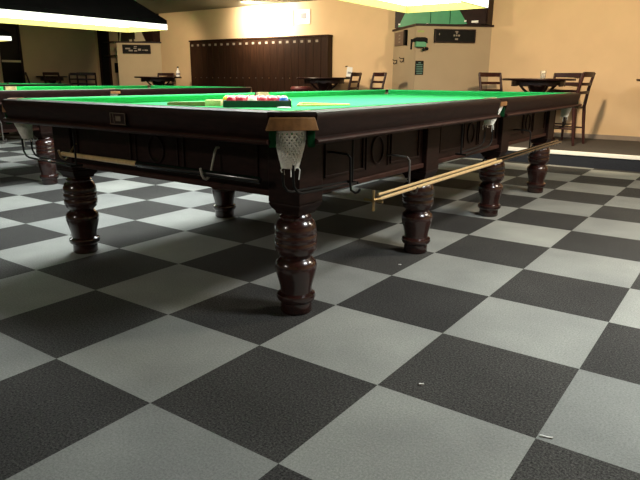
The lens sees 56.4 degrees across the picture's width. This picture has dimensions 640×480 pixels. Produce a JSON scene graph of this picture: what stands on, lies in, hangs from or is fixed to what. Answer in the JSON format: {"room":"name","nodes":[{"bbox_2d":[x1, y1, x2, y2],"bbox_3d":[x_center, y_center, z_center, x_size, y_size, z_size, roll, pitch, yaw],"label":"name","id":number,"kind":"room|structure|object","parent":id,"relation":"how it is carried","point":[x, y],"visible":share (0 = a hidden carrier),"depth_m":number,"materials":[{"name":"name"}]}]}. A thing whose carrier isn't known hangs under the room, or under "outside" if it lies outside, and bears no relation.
{"room":"games hall","nodes":[
{"label":"games hall","id":0,"kind":"room"},
{"bbox_2d":[0,24,98,85],"bbox_3d":[-8.813,-2.748,9.483,0.120,2.340,12.000,11,18,34],"label":"wall","id":1,"kind":"structure","parent":0,"point":[65,51],"depth_m":13.30,"materials":[{"name":"beige paint"}]},
{"bbox_2d":[0,23,25,82],"bbox_3d":[-6.450,-3.628,12.532,0.060,1.935,0.450,11,18,34],"label":"door","id":2,"kind":"structure","parent":1,"relation":"in","point":[11,56],"depth_m":12.47,"materials":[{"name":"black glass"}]},
{"bbox_2d":[465,151,639,171],"bbox_3d":[0.075,-1.428,8.645,15.700,0.126,0.012,11,18,34],"label":"trim","id":3,"kind":"structure","parent":1,"relation":"attached to","point":[554,159],"depth_m":6.64,"materials":[{"name":"blue carpet"}]},
{"bbox_2d":[508,147,639,159],"bbox_3d":[0.077,-1.510,8.625,15.700,0.042,0.042,11,18,34],"label":"trim","id":4,"kind":"structure","parent":1,"relation":"attached to","point":[591,154],"depth_m":6.61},
{"bbox_2d":[116,43,162,85],"bbox_3d":[-4.114,-3.515,13.031,1.280,1.480,0.640,11,18,34],"label":"wall pier","id":5,"kind":"object","parent":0,"point":[129,65],"visible":0.36,"depth_m":12.77,"materials":[{"name":"beige paint"}]},
{"bbox_2d":[122,44,150,53],"bbox_3d":[-3.890,-4.049,12.656,0.575,0.180,0.054,-2,15,-9],"label":"scoreboard","id":6,"kind":"object","parent":5,"relation":"attached to","point":[129,49],"visible":1,"depth_m":12.64,"materials":[{"name":"black wood"}]},
{"bbox_2d":[135,0,314,13],"bbox_3d":[-2.368,-2.688,4.738,15.900,0.100,12.200,11,18,34],"label":"ceiling","id":7,"kind":"structure","parent":0,"point":[156,6],"depth_m":10.90,"materials":[{"name":"beige paint"}]},
{"bbox_2d":[0,28,11,40],"bbox_3d":[-5.625,-3.147,8.039,0.710,0.778,2.500,11,18,34],"label":"table lamp canopy","id":8,"kind":"object","parent":7,"relation":"hanging from","point":[4,35],"visible":1,"depth_m":8.84,"materials":[{"name":"white"}]},
{"bbox_2d":[0,0,166,32],"bbox_3d":[-2.739,-2.541,5.866,0.710,0.778,2.500,11,18,34],"label":"table lamp canopy","id":9,"kind":"object","parent":7,"relation":"hanging from","point":[127,16],"visible":1,"depth_m":6.08,"materials":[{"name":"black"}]},
{"bbox_2d":[0,16,120,26],"bbox_3d":[-2.741,-2.225,5.952,0.666,0.008,2.456,11,18,34],"label":"diffuser","id":10,"kind":"object","parent":9,"relation":"attached to","point":[107,19],"depth_m":6.15,"materials":[{"name":"white plastic"}]},
{"bbox_2d":[0,0,164,19],"bbox_3d":[-2.740,-2.410,5.901,0.710,0.295,2.500,11,18,34],"label":"hood","id":11,"kind":"object","parent":9,"relation":"attached to","point":[117,9],"depth_m":6.02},
{"bbox_2d":[339,0,488,12],"bbox_3d":[0.281,-1.951,3.704,0.710,0.778,2.500,11,18,34],"label":"table lamp canopy","id":12,"kind":"object","parent":7,"relation":"hanging from","point":[404,6],"visible":1,"depth_m":4.71,"materials":[{"name":"white"}]},
{"bbox_2d":[382,0,459,5],"bbox_3d":[0.279,-1.634,3.789,0.666,0.008,2.456,11,18,34],"label":"diffuser","id":13,"kind":"object","parent":12,"relation":"attached to","point":[385,2],"depth_m":4.73,"materials":[{"name":"white plastic"}]},
{"bbox_2d":[0,132,639,479],"bbox_3d":[-2.381,-0.430,5.351,15.700,0.100,12.000,11,18,34],"label":"floor","id":14,"kind":"structure","parent":0,"point":[168,350],"depth_m":2.28,"materials":[{"name":"carpet tile"}]},
{"bbox_2d":[0,83,73,137],"bbox_3d":[-5.742,-1.748,8.341,1.996,0.843,4.056,11,18,34],"label":"table","id":15,"kind":"object","parent":14,"relation":"on","point":[1,84],"visible":0.02,"depth_m":8.90,"materials":[{"name":"brown wood"}]},
{"bbox_2d":[9,83,42,83],"bbox_3d":[-4.627,-2.536,9.744,1.760,0.043,0.050,11,18,34],"label":"cushion","id":16,"kind":"object","parent":15,"relation":"on","point":[9,83],"depth_m":9.88,"materials":[{"name":"green fabric"}]},
{"bbox_2d":[0,85,251,184],"bbox_3d":[-2.731,-1.170,6.271,1.996,0.843,4.056,11,18,34],"label":"table","id":17,"kind":"object","parent":14,"relation":"on","point":[44,145],"visible":0.38,"depth_m":5.40,"materials":[{"name":"brown wood"}]},
{"bbox_2d":[16,85,147,89],"bbox_3d":[-2.875,-1.901,7.442,0.050,0.043,1.838,11,18,34],"label":"cushion","id":18,"kind":"object","parent":17,"relation":"on","point":[132,86],"depth_m":7.27,"materials":[{"name":"green fabric"}]},
{"bbox_2d":[131,87,223,88],"bbox_3d":[-1.431,-1.623,6.449,0.050,0.043,1.838,11,18,34],"label":"cushion","id":19,"kind":"object","parent":17,"relation":"on","point":[209,87],"depth_m":6.00,"materials":[{"name":"green fabric"}]},
{"bbox_2d":[151,85,214,87],"bbox_3d":[-1.615,-1.957,7.674,1.760,0.043,0.050,11,18,34],"label":"cushion","id":20,"kind":"object","parent":17,"relation":"on","point":[152,86],"depth_m":7.80,"materials":[{"name":"green fabric"}]},
{"bbox_2d":[1,89,580,315],"bbox_3d":[0.285,-0.590,4.198,1.996,0.843,4.056,11,18,34],"label":"table","id":21,"kind":"object","parent":14,"relation":"on","point":[299,154],"visible":0.92,"depth_m":2.76,"materials":[{"name":"brown wood"}]},
{"bbox_2d":[19,93,254,102],"bbox_3d":[-1.010,-0.904,3.811,0.050,0.043,1.838,11,18,34],"label":"cushion","id":22,"kind":"object","parent":21,"relation":"on","point":[180,97],"depth_m":3.72,"materials":[{"name":"green fabric"}]},
{"bbox_2d":[30,99,282,110],"bbox_3d":[-0.826,-0.571,2.586,1.760,0.043,0.050,11,18,34],"label":"cushion","id":23,"kind":"object","parent":21,"relation":"on","point":[30,99],"depth_m":2.42,"materials":[{"name":"green fabric"}]},
{"bbox_2d":[61,152,261,183],"bbox_3d":[-0.774,-0.335,2.679,1.335,0.029,0.028,11,18,34],"label":"stick","id":24,"kind":"object","parent":21,"relation":"attached to","point":[156,166],"visible":1,"depth_m":2.57,"materials":[{"name":"brown wood"}]},
{"bbox_2d":[167,100,222,105],"bbox_3d":[-0.696,-0.762,3.309,0.310,0.033,0.052,2,15,5],"label":"brush","id":25,"kind":"object","parent":21,"relation":"on","point":[206,102],"visible":0.9,"depth_m":3.29,"materials":[{"name":"wood"}]},
{"bbox_2d":[223,99,291,107],"bbox_3d":[-0.336,-0.749,3.265,0.360,0.036,0.250,0,15,-2],"label":"tray","id":26,"kind":"object","parent":21,"relation":"on","point":[228,104],"visible":0.78,"depth_m":3.15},
{"bbox_2d":[226,96,235,100],"bbox_3d":[-0.472,-0.741,3.171,0.052,0.052,0.052,11,18,34],"label":"ball","id":27,"kind":"object","parent":26,"relation":"on","point":[229,98],"visible":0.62,"depth_m":3.15,"materials":[{"name":"red plastic"}]},
{"bbox_2d":[237,96,246,100],"bbox_3d":[-0.416,-0.741,3.174,0.052,0.052,0.052,11,18,34],"label":"ball","id":28,"kind":"object","parent":26,"relation":"on","point":[240,98],"visible":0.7,"depth_m":3.15,"materials":[{"name":"red plastic"}]},
{"bbox_2d":[247,96,256,100],"bbox_3d":[-0.361,-0.742,3.176,0.052,0.052,0.052,11,18,34],"label":"ball","id":29,"kind":"object","parent":26,"relation":"on","point":[250,98],"visible":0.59,"depth_m":3.15,"materials":[{"name":"white plastic"}]},
{"bbox_2d":[258,96,267,100],"bbox_3d":[-0.305,-0.742,3.179,0.052,0.052,0.052,11,18,34],"label":"ball","id":30,"kind":"object","parent":26,"relation":"on","point":[261,98],"visible":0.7,"depth_m":3.16,"materials":[{"name":"red plastic"}]},
{"bbox_2d":[268,96,277,100],"bbox_3d":[-0.250,-0.742,3.181,0.052,0.052,0.052,11,18,34],"label":"ball","id":31,"kind":"object","parent":26,"relation":"on","point":[271,98],"visible":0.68,"depth_m":3.16,"materials":[{"name":"red plastic"}]},
{"bbox_2d":[279,96,287,100],"bbox_3d":[-0.195,-0.743,3.183,0.052,0.052,0.052,11,18,34],"label":"ball","id":32,"kind":"object","parent":26,"relation":"on","point":[282,98],"visible":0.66,"depth_m":3.16,"materials":[{"name":"blue plastic"}]},
{"bbox_2d":[297,102,349,105],"bbox_3d":[0.024,-0.790,3.477,0.304,0.009,0.345,0,15,0],"label":"triangle","id":33,"kind":"object","parent":21,"relation":"on","point":[299,103],"visible":1,"depth_m":3.43,"materials":[{"name":"yellow wood"}]},
{"bbox_2d":[269,90,385,96],"bbox_3d":[0.141,-1.321,5.369,0.050,0.043,1.838,11,18,34],"label":"cushion","id":34,"kind":"object","parent":21,"relation":"on","point":[345,92],"depth_m":5.24,"materials":[{"name":"green fabric"}]},
{"bbox_2d":[296,98,485,110],"bbox_3d":[0.433,-0.627,2.818,0.050,0.043,1.838,11,18,34],"label":"cushion","id":35,"kind":"object","parent":21,"relation":"on","point":[476,98],"depth_m":2.59,"materials":[{"name":"green fabric"}]},
{"bbox_2d":[364,141,561,210],"bbox_3d":[1.092,-0.480,3.691,0.089,0.089,2.997,11,18,34],"label":"cue rest","id":36,"kind":"object","parent":21,"relation":"attached to","point":[373,200],"visible":0.99,"depth_m":3.15,"materials":[{"name":"brown wood"}]},
{"bbox_2d":[377,140,557,195],"bbox_3d":[1.092,-0.503,3.720,0.021,0.022,2.900,11,18,34],"label":"long cue","id":37,"kind":"object","parent":21,"relation":"hanging from","point":[553,141],"visible":0.95,"depth_m":3.31,"materials":[{"name":"brown wood"}]},
{"bbox_2d":[388,90,558,95],"bbox_3d":[1.401,-1.377,5.601,1.760,0.043,0.050,11,18,34],"label":"cushion","id":38,"kind":"object","parent":21,"relation":"on","point":[411,92],"depth_m":5.61,"materials":[{"name":"green fabric"}]},
{"bbox_2d":[497,93,561,97],"bbox_3d":[1.585,-1.044,4.377,0.050,0.043,1.838,11,18,34],"label":"cushion","id":39,"kind":"object","parent":21,"relation":"on","point":[555,93],"depth_m":4.16,"materials":[{"name":"green fabric"}]},
{"bbox_2d":[94,0,639,136],"bbox_3d":[1.146,-2.785,9.823,15.900,2.340,0.120,11,18,34],"label":"wall","id":40,"kind":"structure","parent":0,"point":[529,38],"depth_m":8.52,"materials":[{"name":"beige paint"}]},
{"bbox_2d":[97,30,112,85],"bbox_3d":[-5.002,-4.001,13.936,0.390,1.935,0.038,11,18,34],"label":"door","id":41,"kind":"structure","parent":40,"relation":"in","point":[104,48],"depth_m":13.87,"materials":[{"name":"brown wood"}]},
{"bbox_2d":[103,41,118,72],"bbox_3d":[-4.765,-4.181,13.649,0.360,0.685,0.140,11,18,34],"label":"corner shelf","id":42,"kind":"object","parent":40,"relation":"attached to","point":[115,64],"visible":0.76,"depth_m":13.68,"materials":[{"name":"brown wood"}]},
{"bbox_2d":[118,31,151,41],"bbox_3d":[-3.995,-4.524,12.805,1.110,0.522,0.029,11,18,34],"label":"wall picture","id":43,"kind":"object","parent":40,"relation":"attached to","point":[146,36],"visible":0.3,"depth_m":12.80,"materials":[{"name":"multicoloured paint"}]},
{"bbox_2d":[115,41,160,42],"bbox_3d":[-4.119,-4.240,12.821,1.343,0.030,0.670,11,18,34],"label":"trim","id":44,"kind":"structure","parent":40,"relation":"attached to","point":[115,41],"depth_m":12.61,"materials":[{"name":"brown wood"}]},
{"bbox_2d":[147,13,159,41],"bbox_3d":[-3.932,-4.567,12.894,1.160,0.565,0.200,11,18,34],"label":"trim","id":45,"kind":"structure","parent":40,"relation":"attached to","point":[155,34],"depth_m":12.61,"materials":[{"name":"brown wood"}]},
{"bbox_2d":[298,9,309,23],"bbox_3d":[-0.283,-3.925,10.487,0.275,0.245,0.014,11,18,34],"label":"notice","id":46,"kind":"object","parent":40,"relation":"attached to","point":[303,14],"visible":1,"depth_m":10.48,"materials":[{"name":"white paper"}]},
{"bbox_2d":[301,13,305,19],"bbox_3d":[-0.290,-3.929,10.484,0.120,0.110,0.002,11,18,34],"label":"print","id":47,"kind":"object","parent":46,"relation":"attached to","point":[303,15],"depth_m":10.48},
{"bbox_2d":[395,8,486,27],"bbox_3d":[1.770,-3.431,8.840,1.455,0.492,0.027,11,18,34],"label":"wall picture","id":48,"kind":"object","parent":40,"relation":"attached to","point":[468,16],"visible":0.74,"depth_m":8.82,"materials":[{"name":"green paper"}]},
{"bbox_2d":[392,23,493,31],"bbox_3d":[1.600,-3.143,8.784,1.673,0.030,0.835,11,18,34],"label":"trim","id":49,"kind":"structure","parent":40,"relation":"attached to","point":[415,24],"depth_m":8.57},
{"bbox_2d":[395,0,493,28],"bbox_3d":[1.835,-3.473,8.926,1.490,0.535,0.200,11,18,34],"label":"trim","id":50,"kind":"structure","parent":40,"relation":"attached to","point":[489,19],"depth_m":8.54,"materials":[{"name":"brown wood"}]},
{"bbox_2d":[553,132,639,140],"bbox_3d":[5.008,-1.177,7.312,6.100,0.062,0.018,11,18,34],"label":"baseboard","id":51,"kind":"structure","parent":40,"relation":"attached to","point":[556,134],"depth_m":8.11,"materials":[{"name":"brown wood"}]},
{"bbox_2d":[392,26,491,90],"bbox_3d":[1.605,-2.403,8.998,1.610,1.510,0.805,11,18,34],"label":"wall pier","id":52,"kind":"object","parent":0,"point":[447,66],"visible":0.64,"depth_m":8.73,"materials":[{"name":"beige paint"}]},
{"bbox_2d":[395,30,407,45],"bbox_3d":[1.238,-3.095,9.172,0.044,0.220,0.580,-2,15,-9],"label":"wall plaque","id":53,"kind":"object","parent":52,"relation":"attached to","point":[401,38],"visible":1,"depth_m":9.10,"materials":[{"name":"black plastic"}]},
{"bbox_2d":[410,37,428,50],"bbox_3d":[1.419,-2.789,8.503,0.271,0.188,0.109,-2,15,-9],"label":"wall bracket","id":54,"kind":"object","parent":52,"relation":"attached to","point":[418,41],"visible":1,"depth_m":8.46,"materials":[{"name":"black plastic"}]},
{"bbox_2d":[412,37,427,42],"bbox_3d":[1.415,-2.840,8.489,0.215,0.082,0.109,-2,15,-9],"label":"hood","id":55,"kind":"object","parent":54,"relation":"attached to","point":[417,39],"depth_m":8.44,"materials":[{"name":"black plastic"}]},
{"bbox_2d":[415,61,423,74],"bbox_3d":[1.437,-2.493,8.638,0.124,0.196,0.013,-2,15,-9],"label":"notice","id":56,"kind":"object","parent":52,"relation":"attached to","point":[419,65],"visible":1,"depth_m":8.63,"materials":[{"name":"green paper"}]},
{"bbox_2d":[416,62,422,73],"bbox_3d":[1.438,-2.487,8.634,0.100,0.162,0.002,-2,15,-9],"label":"print","id":57,"kind":"object","parent":56,"relation":"attached to","point":[419,65],"depth_m":8.63},
{"bbox_2d":[434,29,475,42],"bbox_3d":[1.940,-2.935,8.582,0.614,0.182,0.054,-2,15,-9],"label":"scoreboard","id":58,"kind":"object","parent":52,"relation":"attached to","point":[440,35],"visible":1,"depth_m":8.56,"materials":[{"name":"black wood"}]},
{"bbox_2d":[508,137,639,155],"bbox_3d":[0.592,-1.634,9.340,15.700,0.165,1.768,11,18,34],"label":"floor","id":59,"kind":"structure","parent":0,"point":[621,147],"depth_m":7.26,"materials":[{"name":"brown carpet"}]},
{"bbox_2d":[42,72,61,83],"bbox_3d":[-5.518,-3.103,12.651,0.409,0.873,0.486,4,16,15],"label":"chair","id":60,"kind":"object","parent":59,"relation":"on","point":[43,73],"visible":0.28,"depth_m":12.36,"materials":[{"name":"brown wood"}]},
{"bbox_2d":[36,76,67,82],"bbox_3d":[-5.814,-3.172,13.030,0.636,0.790,0.636,7,17,23],"label":"pub table","id":61,"kind":"object","parent":59,"relation":"on","point":[41,77],"visible":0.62,"depth_m":12.78,"materials":[{"name":"brown wood"}]},
{"bbox_2d":[69,73,87,85],"bbox_3d":[-5.473,-3.359,13.595,0.409,0.873,0.486,-7,17,-24],"label":"chair","id":62,"kind":"object","parent":59,"relation":"on","point":[70,79],"visible":0.24,"depth_m":13.66,"materials":[{"name":"brown wood"}]},
{"bbox_2d":[76,72,96,85],"bbox_3d":[-4.993,-3.167,12.898,0.409,0.873,0.486,-4,16,-14],"label":"chair","id":63,"kind":"object","parent":59,"relation":"on","point":[77,73],"visible":0.3,"depth_m":12.62,"materials":[{"name":"brown wood"}]},
{"bbox_2d":[134,76,181,85],"bbox_3d":[-3.197,-2.843,11.872,0.908,0.790,0.908,1,15,1],"label":"pub table","id":64,"kind":"object","parent":59,"relation":"on","point":[160,81],"visible":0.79,"depth_m":11.54,"materials":[{"name":"brown wood"}]},
{"bbox_2d":[176,67,179,76],"bbox_3d":[-2.785,-3.301,11.699,0.078,0.190,0.078,11,18,34],"label":"sauce bottle","id":65,"kind":"object","parent":64,"relation":"on","point":[177,71],"visible":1,"depth_m":11.68,"materials":[{"name":"white plastic"}]},
{"bbox_2d":[157,73,173,85],"bbox_3d":[-3.310,-3.049,12.498,0.409,0.873,0.486,4,16,15],"label":"chair","id":66,"kind":"object","parent":59,"relation":"on","point":[158,74],"visible":0.16,"depth_m":12.60,"materials":[{"name":"brown wood"}]},
{"bbox_2d":[189,34,332,91],"bbox_3d":[-1.219,-3.046,11.327,3.425,1.500,0.148,11,18,34],"label":"lockers","id":67,"kind":"object","parent":59,"relation":"on","point":[263,64],"visible":0.7,"depth_m":11.08,"materials":[{"name":"brown wood"}]},
{"bbox_2d":[291,86,311,91],"bbox_3d":[-0.299,-2.091,9.435,0.330,0.662,0.330,0,15,0],"label":"stool","id":68,"kind":"object","parent":59,"relation":"on","point":[294,88],"visible":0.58,"depth_m":9.24,"materials":[{"name":"red leather"}]},
{"bbox_2d":[297,77,349,90],"bbox_3d":[0.068,-2.292,9.912,0.908,0.790,0.908,5,16,18],"label":"pub table","id":69,"kind":"object","parent":59,"relation":"on","point":[324,83],"visible":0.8,"depth_m":9.57,"materials":[{"name":"brown wood"}]},
{"bbox_2d":[345,66,352,77],"bbox_3d":[0.469,-2.740,9.711,0.125,0.184,0.060,3,15,10],"label":"menu stand","id":70,"kind":"object","parent":69,"relation":"on","point":[349,69],"visible":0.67,"depth_m":9.70,"materials":[{"name":"white paper"}]},
{"bbox_2d":[348,72,361,89],"bbox_3d":[0.379,-2.230,9.556,0.486,0.873,0.409,7,17,24],"label":"chair","id":71,"kind":"object","parent":59,"relation":"on","point":[352,73],"visible":0.29,"depth_m":9.31,"materials":[{"name":"brown wood"}]},
{"bbox_2d":[369,72,386,89],"bbox_3d":[0.713,-2.107,9.113,0.486,0.873,0.409,-7,17,-24],"label":"chair","id":72,"kind":"object","parent":59,"relation":"on","point":[384,74],"visible":0.28,"depth_m":9.13,"materials":[{"name":"brown wood"}]},
{"bbox_2d":[478,72,502,90],"bbox_3d":[2.445,-1.850,8.200,0.409,0.873,0.486,-7,17,-24],"label":"chair","id":73,"kind":"object","parent":59,"relation":"on","point":[480,74],"visible":0.32,"depth_m":8.30,"materials":[{"name":"brown wood"}]},
{"bbox_2d":[502,78,575,139],"bbox_3d":[2.820,-1.706,7.807,0.908,0.790,0.908,11,18,34],"label":"pub table","id":74,"kind":"object","parent":59,"relation":"on","point":[534,84],"visible":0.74,"depth_m":7.46,"materials":[{"name":"brown wood"}]},
{"bbox_2d":[540,71,545,77],"bbox_3d":[2.845,-2.109,7.604,0.072,0.095,0.072,11,18,34],"label":"drinking glass","id":75,"kind":"object","parent":74,"relation":"on","point":[543,73],"visible":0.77,"depth_m":7.58,"materials":[{"name":"white"}]},
{"bbox_2d":[551,73,581,139],"bbox_3d":[3.255,-1.830,8.143,0.409,0.873,0.486,14,21,42],"label":"chair","id":76,"kind":"object","parent":59,"relation":"on","point":[555,74],"visible":0.23,"depth_m":8.16,"materials":[{"name":"brown wood"}]},
{"bbox_2d":[551,72,595,145],"bbox_3d":[3.077,-1.637,7.426,0.486,0.873,0.409,13,20,40],"label":"chair","id":77,"kind":"object","parent":59,"relation":"on","point":[572,127],"visible":0.64,"depth_m":7.29,"materials":[{"name":"brown wood"}]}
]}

